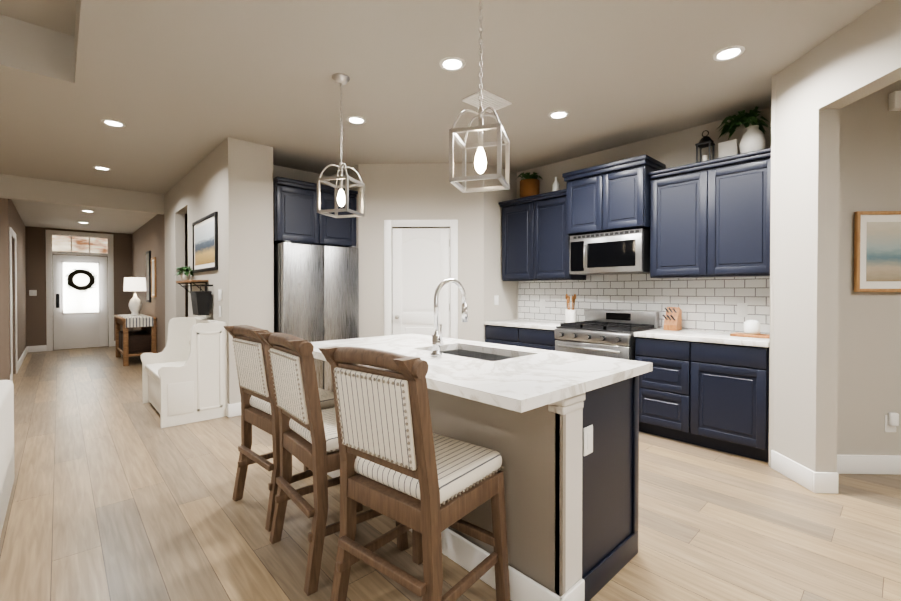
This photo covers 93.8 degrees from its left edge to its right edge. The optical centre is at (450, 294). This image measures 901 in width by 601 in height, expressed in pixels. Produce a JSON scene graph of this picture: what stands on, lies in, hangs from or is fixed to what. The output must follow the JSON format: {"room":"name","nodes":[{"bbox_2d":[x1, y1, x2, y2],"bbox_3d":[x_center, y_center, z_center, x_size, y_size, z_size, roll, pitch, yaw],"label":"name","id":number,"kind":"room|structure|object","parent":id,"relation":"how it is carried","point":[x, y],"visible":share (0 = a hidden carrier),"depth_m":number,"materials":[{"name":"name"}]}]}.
{"room":"kitchen","nodes":[
{"label":"kitchen","id":0,"kind":"room"},
{"bbox_2d":[0,198,27,379],"bbox_3d":[-7.390,-0.093,7.142,0.120,2.580,4.129,-1,1,-43],"label":"wall","id":1,"kind":"structure","parent":0,"point":[9,215],"depth_m":5.94,"materials":[{"name":"brown paint"}]},
{"bbox_2d":[9,227,17,381],"bbox_3d":[-6.363,0.138,6.140,0.018,2.140,0.980,-1,1,-43],"label":"door frame","id":2,"kind":"structure","parent":1,"relation":"attached to","point":[11,233],"depth_m":5.83,"materials":[{"name":"white wood"}]},
{"bbox_2d":[12,298,15,373],"bbox_3d":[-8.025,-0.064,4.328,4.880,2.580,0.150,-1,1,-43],"label":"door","id":3,"kind":"structure","parent":0,"point":[13,299],"depth_m":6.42,"materials":[{"name":"brown paint"}]},
{"bbox_2d":[28,226,131,345],"bbox_3d":[-8.069,-0.114,9.247,1.730,2.580,0.120,-1,1,-43],"label":"wall","id":4,"kind":"structure","parent":0,"point":[31,275],"depth_m":8.78,"materials":[{"name":"brown paint"}]},
{"bbox_2d":[29,290,36,295],"bbox_3d":[-8.593,-0.038,8.673,0.110,0.120,0.009,-1,1,-43],"label":"light switch","id":5,"kind":"object","parent":4,"relation":"attached to","point":[32,292],"visible":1,"depth_m":8.67,"materials":[{"name":"white plastic"}]},
{"bbox_2d":[45,230,113,350],"bbox_3d":[-8.040,-0.093,9.180,1.110,2.540,0.020,-1,1,-43],"label":"door frame","id":6,"kind":"structure","parent":4,"relation":"attached to","point":[48,233],"depth_m":9.02,"materials":[{"name":"white wood"}]},
{"bbox_2d":[52,235,107,253],"bbox_3d":[-8.074,-1.094,9.206,0.910,0.340,0.020,-1,1,-43],"label":"transom","id":7,"kind":"object","parent":4,"relation":"attached to","point":[78,244],"visible":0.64,"depth_m":9.19,"materials":[{"name":"clear glass"}]},
{"bbox_2d":[53,255,107,349],"bbox_3d":[-8.063,0.155,9.206,0.898,2.018,0.103,-1,1,-43],"label":"front door","id":8,"kind":"structure","parent":4,"relation":"in","point":[80,319],"depth_m":9.20,"materials":[{"name":"white wood"}]},
{"bbox_2d":[66,268,97,292],"bbox_3d":[-8.007,-0.311,9.167,0.558,0.547,0.090,-1,1,-43],"label":"wreath","id":9,"kind":"object","parent":8,"relation":"hanging from","point":[72,284],"visible":1,"depth_m":9.13,"materials":[{"name":"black plant"}]},
{"bbox_2d":[0,174,163,214],"bbox_3d":[-7.050,-1.426,4.544,6.620,0.300,0.120,-1,1,-43],"label":"header beam","id":10,"kind":"structure","parent":0,"point":[35,189],"depth_m":6.05,"materials":[{"name":"grey paint"}]},
{"bbox_2d":[132,137,273,403],"bbox_3d":[-4.377,-0.206,7.482,1.280,2.800,7.730,-1,1,-43],"label":"wall","id":11,"kind":"structure","parent":0,"point":[229,180],"depth_m":4.47,"materials":[{"name":"grey paint"}]},
{"bbox_2d":[146,251,150,301],"bbox_3d":[-5.653,-0.335,7.887,0.033,0.950,0.400,-1,1,-43],"label":"mirror","id":12,"kind":"object","parent":11,"relation":"attached to","point":[148,276],"visible":0.98,"depth_m":7.77,"materials":[{"name":"black mirror"}]},
{"bbox_2d":[151,257,155,296],"bbox_3d":[-5.275,-0.306,7.487,0.025,0.700,0.400,-1,1,-43],"label":"framed picture","id":13,"kind":"object","parent":11,"relation":"attached to","point":[153,277],"visible":1,"depth_m":7.47,"materials":[{"name":"brown wood"}]},
{"bbox_2d":[176,280,212,291],"bbox_3d":[-3.052,-0.091,4.995,0.160,0.160,1.120,-1,1,-43],"label":"wall shelf","id":14,"kind":"object","parent":11,"relation":"attached to","point":[190,282],"visible":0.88,"depth_m":4.83,"materials":[{"name":"black wood"}]},
{"bbox_2d":[174,266,192,280],"bbox_3d":[-3.328,-0.269,5.270,0.238,0.189,0.255,-1,1,-43],"label":"potted plant","id":15,"kind":"object","parent":14,"relation":"on","point":[186,273],"visible":0.92,"depth_m":5.24,"materials":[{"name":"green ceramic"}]},
{"bbox_2d":[190,286,211,315],"bbox_3d":[-2.763,0.064,4.664,0.156,0.318,0.266,-1,1,-43],"label":"bin","id":16,"kind":"object","parent":14,"relation":"hanging from","point":[200,300],"visible":0.96,"depth_m":4.58,"materials":[{"name":"black metal"}]},
{"bbox_2d":[192,211,217,272],"bbox_3d":[-2.842,-0.580,4.864,0.025,0.620,1.050,-1,1,-43],"label":"framed picture","id":17,"kind":"object","parent":11,"relation":"attached to","point":[205,242],"visible":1,"depth_m":4.81,"materials":[{"name":"black"}]},
{"bbox_2d":[218,290,221,300],"bbox_3d":[-2.425,0.005,4.432,0.009,0.120,0.115,-1,1,-43],"label":"light switch","id":18,"kind":"object","parent":11,"relation":"attached to","point":[219,295],"visible":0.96,"depth_m":4.42,"materials":[{"name":"white plastic"}]},
{"bbox_2d":[273,165,329,184],"bbox_3d":[-1.967,-0.185,5.402,1.100,2.800,0.120,-1,1,-43],"label":"wall","id":19,"kind":"structure","parent":0,"point":[291,173],"depth_m":5.33,"materials":[{"name":"grey paint"}]},
{"bbox_2d":[330,164,358,247],"bbox_3d":[-1.315,-0.185,5.420,0.120,2.800,0.720,-1,1,-43],"label":"wall","id":20,"kind":"structure","parent":0,"point":[350,172],"depth_m":5.15,"materials":[{"name":"grey paint"}]},
{"bbox_2d":[358,163,483,341],"bbox_3d":[-0.356,-0.182,5.147,1.513,2.800,0.120,0,1,2],"label":"wall","id":21,"kind":"structure","parent":0,"point":[420,191],"depth_m":5.08,"materials":[{"name":"grey paint"}]},
{"bbox_2d":[392,228,449,337],"bbox_3d":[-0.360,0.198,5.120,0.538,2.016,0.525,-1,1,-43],"label":"pantry door","id":22,"kind":"structure","parent":21,"relation":"in","point":[420,264],"depth_m":5.11,"materials":[{"name":"white wood"}]},
{"bbox_2d":[385,220,457,338],"bbox_3d":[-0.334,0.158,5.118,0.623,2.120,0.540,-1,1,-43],"label":"door frame","id":23,"kind":"structure","parent":21,"relation":"attached to","point":[388,316],"depth_m":5.06,"materials":[{"name":"white wood"}]},
{"bbox_2d":[0,0,882,233],"bbox_3d":[-2.408,-1.679,3.789,12.400,0.660,16.500,-1,1,-43],"label":"ceiling","id":24,"kind":"structure","parent":0,"point":[180,89],"depth_m":3.04,"materials":[{"name":"grey paint"}]},
{"bbox_2d":[93,166,110,170],"bbox_3d":[-4.356,-1.580,5.271,0.176,0.008,0.176,-1,1,-43],"label":"recessed light","id":25,"kind":"object","parent":24,"relation":"in","point":[101,168],"visible":0.98,"depth_m":5.26,"materials":[{"name":"white"}]},
{"bbox_2d":[101,119,125,126],"bbox_3d":[-3.078,-1.565,3.851,0.176,0.008,0.176,-1,1,-43],"label":"recessed light","id":26,"kind":"object","parent":24,"relation":"in","point":[110,122],"visible":1,"depth_m":3.85,"materials":[{"name":"white plastic"}]},
{"bbox_2d":[317,73,364,217],"bbox_3d":[-0.787,-1.069,3.035,0.243,0.984,0.243,0,1,17],"label":"pendant light","id":27,"kind":"object","parent":24,"relation":"hanging from","point":[341,197],"visible":1,"depth_m":3.02,"materials":[{"name":"silver metal"}]},
{"bbox_2d":[346,116,365,123],"bbox_3d":[-0.845,-1.565,3.782,0.176,0.008,0.176,-1,1,-43],"label":"recessed light","id":28,"kind":"object","parent":24,"relation":"in","point":[355,120],"visible":1,"depth_m":3.77,"materials":[{"name":"white plastic"}]},
{"bbox_2d":[439,57,464,70],"bbox_3d":[0.012,-1.555,2.845,0.176,0.008,0.176,-1,1,-43],"label":"recessed light","id":29,"kind":"object","parent":24,"relation":"in","point":[452,63],"visible":1,"depth_m":2.83,"materials":[{"name":"white plastic"}]},
{"bbox_2d":[449,0,509,192],"bbox_3d":[0.145,-1.039,2.032,0.243,1.024,0.243,0,1,17],"label":"pendant light","id":30,"kind":"object","parent":24,"relation":"hanging from","point":[480,162],"visible":1,"depth_m":2.02,"materials":[{"name":"silver metal"}]},
{"bbox_2d":[462,90,511,112],"bbox_3d":[0.295,-1.557,3.408,0.340,0.016,0.240,-1,1,-43],"label":"ceiling vent","id":31,"kind":"object","parent":24,"relation":"in","point":[493,101],"visible":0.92,"depth_m":3.38,"materials":[{"name":"white metal"}]},
{"bbox_2d":[548,110,568,118],"bbox_3d":[0.941,-1.563,3.667,0.176,0.008,0.176,-1,1,-43],"label":"recessed light","id":32,"kind":"object","parent":24,"relation":"in","point":[559,114],"visible":1,"depth_m":3.65,"materials":[{"name":"white plastic"}]},
{"bbox_2d":[713,45,744,60],"bbox_3d":[1.794,-1.554,2.719,0.176,0.008,0.176,-1,1,-43],"label":"recessed light","id":33,"kind":"object","parent":24,"relation":"in","point":[728,53],"visible":1,"depth_m":2.71,"materials":[{"name":"white plastic"}]},
{"bbox_2d":[0,346,900,600],"bbox_3d":[-2.408,1.261,3.819,12.400,0.060,16.500,-1,1,-43],"label":"floor","id":34,"kind":"structure","parent":0,"point":[118,493],"depth_m":2.31,"materials":[{"name":"brown wood"}]},
{"bbox_2d":[0,380,14,536],"bbox_3d":[-2.249,0.797,1.376,0.995,0.918,2.810,-1,1,-43],"label":"sofa","id":35,"kind":"object","parent":34,"relation":"on","point":[7,474],"visible":1,"depth_m":2.35,"materials":[{"name":"fabric"}]},
{"bbox_2d":[114,314,156,365],"bbox_3d":[-5.767,0.788,7.690,0.480,0.807,1.434,-1,1,-43],"label":"console table","id":36,"kind":"object","parent":34,"relation":"on","point":[134,343],"visible":0.9,"depth_m":7.31,"materials":[{"name":"brown wood"}]},
{"bbox_2d":[123,277,145,315],"bbox_3d":[-5.783,0.033,7.729,0.340,0.700,0.340,-1,1,-43],"label":"table lamp","id":37,"kind":"object","parent":36,"relation":"on","point":[135,284],"visible":1,"depth_m":7.65,"materials":[{"name":"white ceramic"}]},
{"bbox_2d":[140,317,227,427],"bbox_3d":[-2.870,0.749,4.500,0.575,0.950,1.206,-1,1,-43],"label":"bench","id":38,"kind":"object","parent":34,"relation":"on","point":[184,381],"visible":1,"depth_m":4.15,"materials":[{"name":"white wood"}]},
{"bbox_2d":[223,325,334,531],"bbox_3d":[-0.990,0.708,2.547,0.509,1.073,0.565,1,1,43],"label":"stool","id":39,"kind":"object","parent":34,"relation":"on","point":[259,407],"visible":0.56,"depth_m":2.38,"materials":[{"name":"brown wood"}]},
{"bbox_2d":[274,240,358,390],"bbox_3d":[-1.686,0.319,5.016,0.910,1.800,0.770,-1,1,-43],"label":"refrigerator","id":40,"kind":"object","parent":34,"relation":"on","point":[316,293],"visible":0.62,"depth_m":4.69,"materials":[{"name":"silver metal"}]},
{"bbox_2d":[258,332,407,595],"bbox_3d":[-0.586,0.712,2.083,0.565,1.073,0.509,0,1,-40],"label":"stool","id":41,"kind":"object","parent":34,"relation":"on","point":[308,434],"visible":0.67,"depth_m":1.86,"materials":[{"name":"brown wood"}]},
{"bbox_2d":[318,346,509,600],"bbox_3d":[-0.134,0.717,1.619,0.509,1.073,0.565,0,1,39],"label":"stool","id":42,"kind":"object","parent":34,"relation":"on","point":[404,465],"visible":1,"depth_m":1.47,"materials":[{"name":"brown wood"}]},
{"bbox_2d":[327,372,643,600],"bbox_3d":[0.040,0.805,2.472,0.720,0.880,1.860,-1,1,-43],"label":"kitchen island","id":43,"kind":"object","parent":34,"relation":"on","point":[558,431],"depth_m":1.75,"materials":[{"name":"beige"}]},
{"bbox_2d":[310,338,597,412],"bbox_3d":[-0.242,0.347,2.205,0.490,0.040,1.900,-1,1,-43],"label":"island countertop","id":44,"kind":"structure","parent":43,"relation":"on","point":[516,388],"depth_m":1.68,"materials":[{"name":"white stone"}]},
{"bbox_2d":[440,345,517,360],"bbox_3d":[0.131,0.465,2.444,0.404,0.224,0.664,-1,1,-43],"label":"sink","id":45,"kind":"object","parent":44,"relation":"in","point":[485,354],"depth_m":2.66,"materials":[{"name":"grey metal"}]},
{"bbox_2d":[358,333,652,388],"bbox_3d":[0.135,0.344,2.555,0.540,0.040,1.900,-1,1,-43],"label":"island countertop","id":46,"kind":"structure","parent":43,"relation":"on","point":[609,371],"depth_m":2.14,"materials":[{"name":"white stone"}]},
{"bbox_2d":[431,278,467,355],"bbox_3d":[0.007,0.117,2.321,0.267,0.417,0.086,-1,1,-43],"label":"faucet","id":47,"kind":"object","parent":46,"relation":"on","point":[437,342],"visible":1,"depth_m":2.25,"materials":[{"name":"silver metal"}]},
{"bbox_2d":[484,324,512,345],"bbox_3d":[0.829,0.788,5.073,0.620,0.860,0.573,-1,1,-43],"label":"base cabinet","id":48,"kind":"object","parent":34,"relation":"on","point":[504,336],"depth_m":4.91,"materials":[{"name":"blue wood"}]},
{"bbox_2d":[513,328,555,350],"bbox_3d":[1.131,0.792,4.747,0.620,0.860,0.569,-1,1,-43],"label":"base cabinet","id":49,"kind":"object","parent":34,"relation":"on","point":[537,338],"depth_m":4.53,"materials":[{"name":"blue wood"}]},
{"bbox_2d":[485,320,564,331],"bbox_3d":[0.974,0.340,4.901,0.635,0.040,1.015,-1,1,-43],"label":"countertop","id":50,"kind":"structure","parent":49,"relation":"on","point":[549,325],"depth_m":4.80,"materials":[{"name":"white stone"}]},
{"bbox_2d":[565,294,576,322],"bbox_3d":[1.346,0.154,4.715,0.132,0.333,0.124,-1,1,-43],"label":"utensil crock","id":51,"kind":"object","parent":50,"relation":"on","point":[570,315],"visible":0.92,"depth_m":4.68,"materials":[{"name":"white ceramic"}]},
{"bbox_2d":[555,309,658,359],"bbox_3d":[1.536,0.697,4.196,0.716,1.060,0.762,-1,1,-43],"label":"range","id":52,"kind":"object","parent":34,"relation":"on","point":[606,333],"visible":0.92,"depth_m":4.06,"materials":[{"name":"silver metal"}]},
{"bbox_2d":[634,336,688,441],"bbox_3d":[2.037,0.802,3.773,0.620,0.860,0.516,-1,1,-43],"label":"base cabinet","id":53,"kind":"object","parent":34,"relation":"on","point":[664,390],"depth_m":3.57,"materials":[{"name":"blue wood"}]},
{"bbox_2d":[685,340,769,462],"bbox_3d":[2.344,0.805,3.441,0.620,0.860,0.516,-1,1,-43],"label":"base cabinet","id":54,"kind":"object","parent":34,"relation":"on","point":[704,382],"depth_m":3.22,"materials":[{"name":"blue wood"}]},
{"bbox_2d":[634,328,769,347],"bbox_3d":[2.185,0.353,3.597,0.635,0.040,0.968,-1,1,-43],"label":"countertop","id":55,"kind":"structure","parent":54,"relation":"on","point":[695,334],"depth_m":3.45,"materials":[{"name":"white stone"}]},
{"bbox_2d":[663,307,681,330],"bbox_3d":[2.053,0.222,3.919,0.210,0.214,0.110,-1,1,-43],"label":"knife block","id":56,"kind":"object","parent":55,"relation":"on","point":[672,316],"visible":1,"depth_m":3.91,"materials":[{"name":"brown wood"}]},
{"bbox_2d":[730,320,769,338],"bbox_3d":[2.414,0.267,3.375,0.180,0.136,0.260,-1,1,-43],"label":"tray","id":57,"kind":"object","parent":55,"relation":"on","point":[751,328],"visible":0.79,"depth_m":3.33,"materials":[{"name":"brown wood"}]},
{"bbox_2d":[52,0,900,471],"bbox_3d":[-2.335,-0.388,3.724,12.400,3.240,16.714,-1,1,-43],"label":"wall","id":58,"kind":"structure","parent":0,"point":[837,364],"depth_m":2.85,"materials":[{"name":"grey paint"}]},
{"bbox_2d":[273,180,324,244],"bbox_3d":[-1.882,-0.899,4.904,0.545,0.638,0.688,-1,1,-43],"label":"upper cabinet","id":59,"kind":"object","parent":58,"relation":"attached to","point":[296,219],"depth_m":4.63,"materials":[{"name":"blue wood"}]},
{"bbox_2d":[325,188,356,246],"bbox_3d":[-1.572,-0.902,5.192,0.545,0.638,0.688,-1,1,-43],"label":"upper cabinet","id":60,"kind":"object","parent":58,"relation":"attached to","point":[341,232],"depth_m":4.97,"materials":[{"name":"blue wood"}]},
{"bbox_2d":[10,341,900,493],"bbox_3d":[-2.883,1.167,3.684,11.122,0.130,15.111,-1,1,-43],"label":"baseboard","id":61,"kind":"structure","parent":58,"relation":"attached to","point":[813,481],"depth_m":2.91,"materials":[{"name":"white wood"}]},
{"bbox_2d":[565,168,600,235],"bbox_3d":[1.531,-0.935,4.415,0.438,0.600,0.468,-1,1,-43],"label":"upper cabinet","id":62,"kind":"object","parent":58,"relation":"attached to","point":[579,190],"depth_m":4.32,"materials":[{"name":"blue wood"}]},
{"bbox_2d":[593,156,664,232],"bbox_3d":[1.766,-0.932,4.162,0.438,0.600,0.468,-1,1,-43],"label":"upper cabinet","id":63,"kind":"object","parent":58,"relation":"attached to","point":[620,191],"depth_m":4.00,"materials":[{"name":"blue wood"}]},
{"bbox_2d":[569,228,649,274],"bbox_3d":[1.642,-0.416,4.282,0.460,0.405,0.756,-1,1,-43],"label":"microwave","id":64,"kind":"object","parent":63,"relation":"attached to","point":[617,252],"visible":0.98,"depth_m":4.10,"materials":[{"name":"silver metal"}]},
{"bbox_2d":[854,211,900,291],"bbox_3d":[3.174,-0.294,2.872,0.800,0.550,0.025,0,1,2],"label":"picture","id":65,"kind":"object","parent":58,"relation":"attached to","point":[877,251],"visible":1,"depth_m":2.88,"materials":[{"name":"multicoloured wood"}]},
{"bbox_2d":[885,412,898,431],"bbox_3d":[3.042,0.880,2.899,0.075,0.140,0.035,0,1,2],"label":"electrical outlet","id":66,"kind":"object","parent":58,"relation":"attached to","point":[891,421],"visible":1,"depth_m":2.89,"materials":[{"name":"white plastic"}]},
{"bbox_2d":[888,91,900,110],"bbox_3d":[3.094,-1.319,2.867,0.180,0.120,0.050,0,1,2],"label":"door chime","id":67,"kind":"object","parent":58,"relation":"attached to","point":[894,101],"visible":1,"depth_m":2.85,"materials":[{"name":"white plastic"}]},
{"bbox_2d":[484,75,775,466],"bbox_3d":[1.619,-0.174,4.296,0.750,2.800,3.020,-1,1,-43],"label":"wall","id":68,"kind":"structure","parent":0,"point":[674,149],"depth_m":4.55,"materials":[{"name":"grey paint"}]},
{"bbox_2d":[494,295,498,304],"bbox_3d":[0.570,0.067,5.215,0.075,0.120,0.009,-1,1,-43],"label":"light switch","id":69,"kind":"object","parent":68,"relation":"attached to","point":[496,299],"visible":1,"depth_m":5.21,"materials":[{"name":"white plastic"}]},
{"bbox_2d":[501,200,528,279],"bbox_3d":[0.936,-0.647,5.132,0.338,0.930,0.540,-1,1,-43],"label":"upper cabinet","id":70,"kind":"object","parent":68,"relation":"attached to","point":[515,214],"depth_m":5.06,"materials":[{"name":"blue wood"}]},
{"bbox_2d":[516,172,541,197],"bbox_3d":[0.958,-1.311,5.102,0.314,0.336,0.333,-1,1,-43],"label":"potted plant","id":71,"kind":"object","parent":70,"relation":"on","point":[529,185],"visible":0.88,"depth_m":5.01,"materials":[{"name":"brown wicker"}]},
{"bbox_2d":[525,192,588,279],"bbox_3d":[1.220,-0.644,4.826,0.338,0.930,0.539,-1,1,-43],"label":"upper cabinet","id":72,"kind":"object","parent":68,"relation":"attached to","point":[549,247],"depth_m":4.72,"materials":[{"name":"blue wood"}]},
{"bbox_2d":[552,177,559,191],"bbox_3d":[1.209,-1.245,4.833,0.080,0.210,0.078,-1,1,-43],"label":"vase","id":73,"kind":"object","parent":72,"relation":"on","point":[555,186],"visible":0.65,"depth_m":4.80,"materials":[{"name":"white ceramic"}]},
{"bbox_2d":[518,274,769,333],"bbox_3d":[1.813,0.050,4.455,0.008,0.550,2.735,-1,1,-43],"label":"backsplash","id":74,"kind":"structure","parent":68,"relation":"attached to","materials":[{"name":"tile"}]},
{"bbox_2d":[540,299,544,308],"bbox_3d":[1.128,0.117,5.181,0.009,0.120,0.075,-1,1,-43],"label":"outlet","id":75,"kind":"object","parent":74,"relation":"attached to","point":[542,303],"visible":1,"depth_m":5.17,"materials":[{"name":"white plastic"}]},
{"bbox_2d":[737,303,747,316],"bbox_3d":[2.537,0.133,3.664,0.009,0.120,0.075,-1,1,-43],"label":"outlet","id":76,"kind":"object","parent":74,"relation":"attached to","point":[741,309],"visible":1,"depth_m":3.66,"materials":[{"name":"white plastic"}]},
{"bbox_2d":[645,164,704,279],"bbox_3d":[2.150,-0.634,3.825,0.338,0.930,0.536,-1,1,-43],"label":"upper cabinet","id":77,"kind":"object","parent":68,"relation":"attached to","point":[673,193],"depth_m":3.76,"materials":[{"name":"blue wood"}]},
{"bbox_2d":[695,130,714,162],"bbox_3d":[2.251,-1.291,3.726,0.140,0.324,0.140,-1,1,-43],"label":"decorative lantern","id":78,"kind":"object","parent":77,"relation":"on","point":[705,141],"visible":0.81,"depth_m":3.71,"materials":[{"name":"black metal"}]},
{"bbox_2d":[697,148,770,275],"bbox_3d":[2.432,-0.631,3.522,0.338,0.930,0.536,-1,1,-43],"label":"upper cabinet","id":79,"kind":"object","parent":68,"relation":"attached to","point":[734,194],"depth_m":3.41,"materials":[{"name":"blue wood"}]},
{"bbox_2d":[718,139,737,157],"bbox_3d":[2.401,-1.227,3.647,0.043,0.200,0.140,-1,1,-43],"label":"decorative sign","id":80,"kind":"object","parent":79,"relation":"on","point":[727,148],"visible":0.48,"depth_m":3.64,"materials":[{"name":"white"}]},
{"bbox_2d":[718,106,770,153],"bbox_3d":[2.421,-1.319,3.499,0.384,0.385,0.384,-1,1,-43],"label":"vase","id":81,"kind":"object","parent":79,"relation":"on","point":[753,138],"visible":0.94,"depth_m":3.42,"materials":[{"name":"white ceramic"}]}
]}

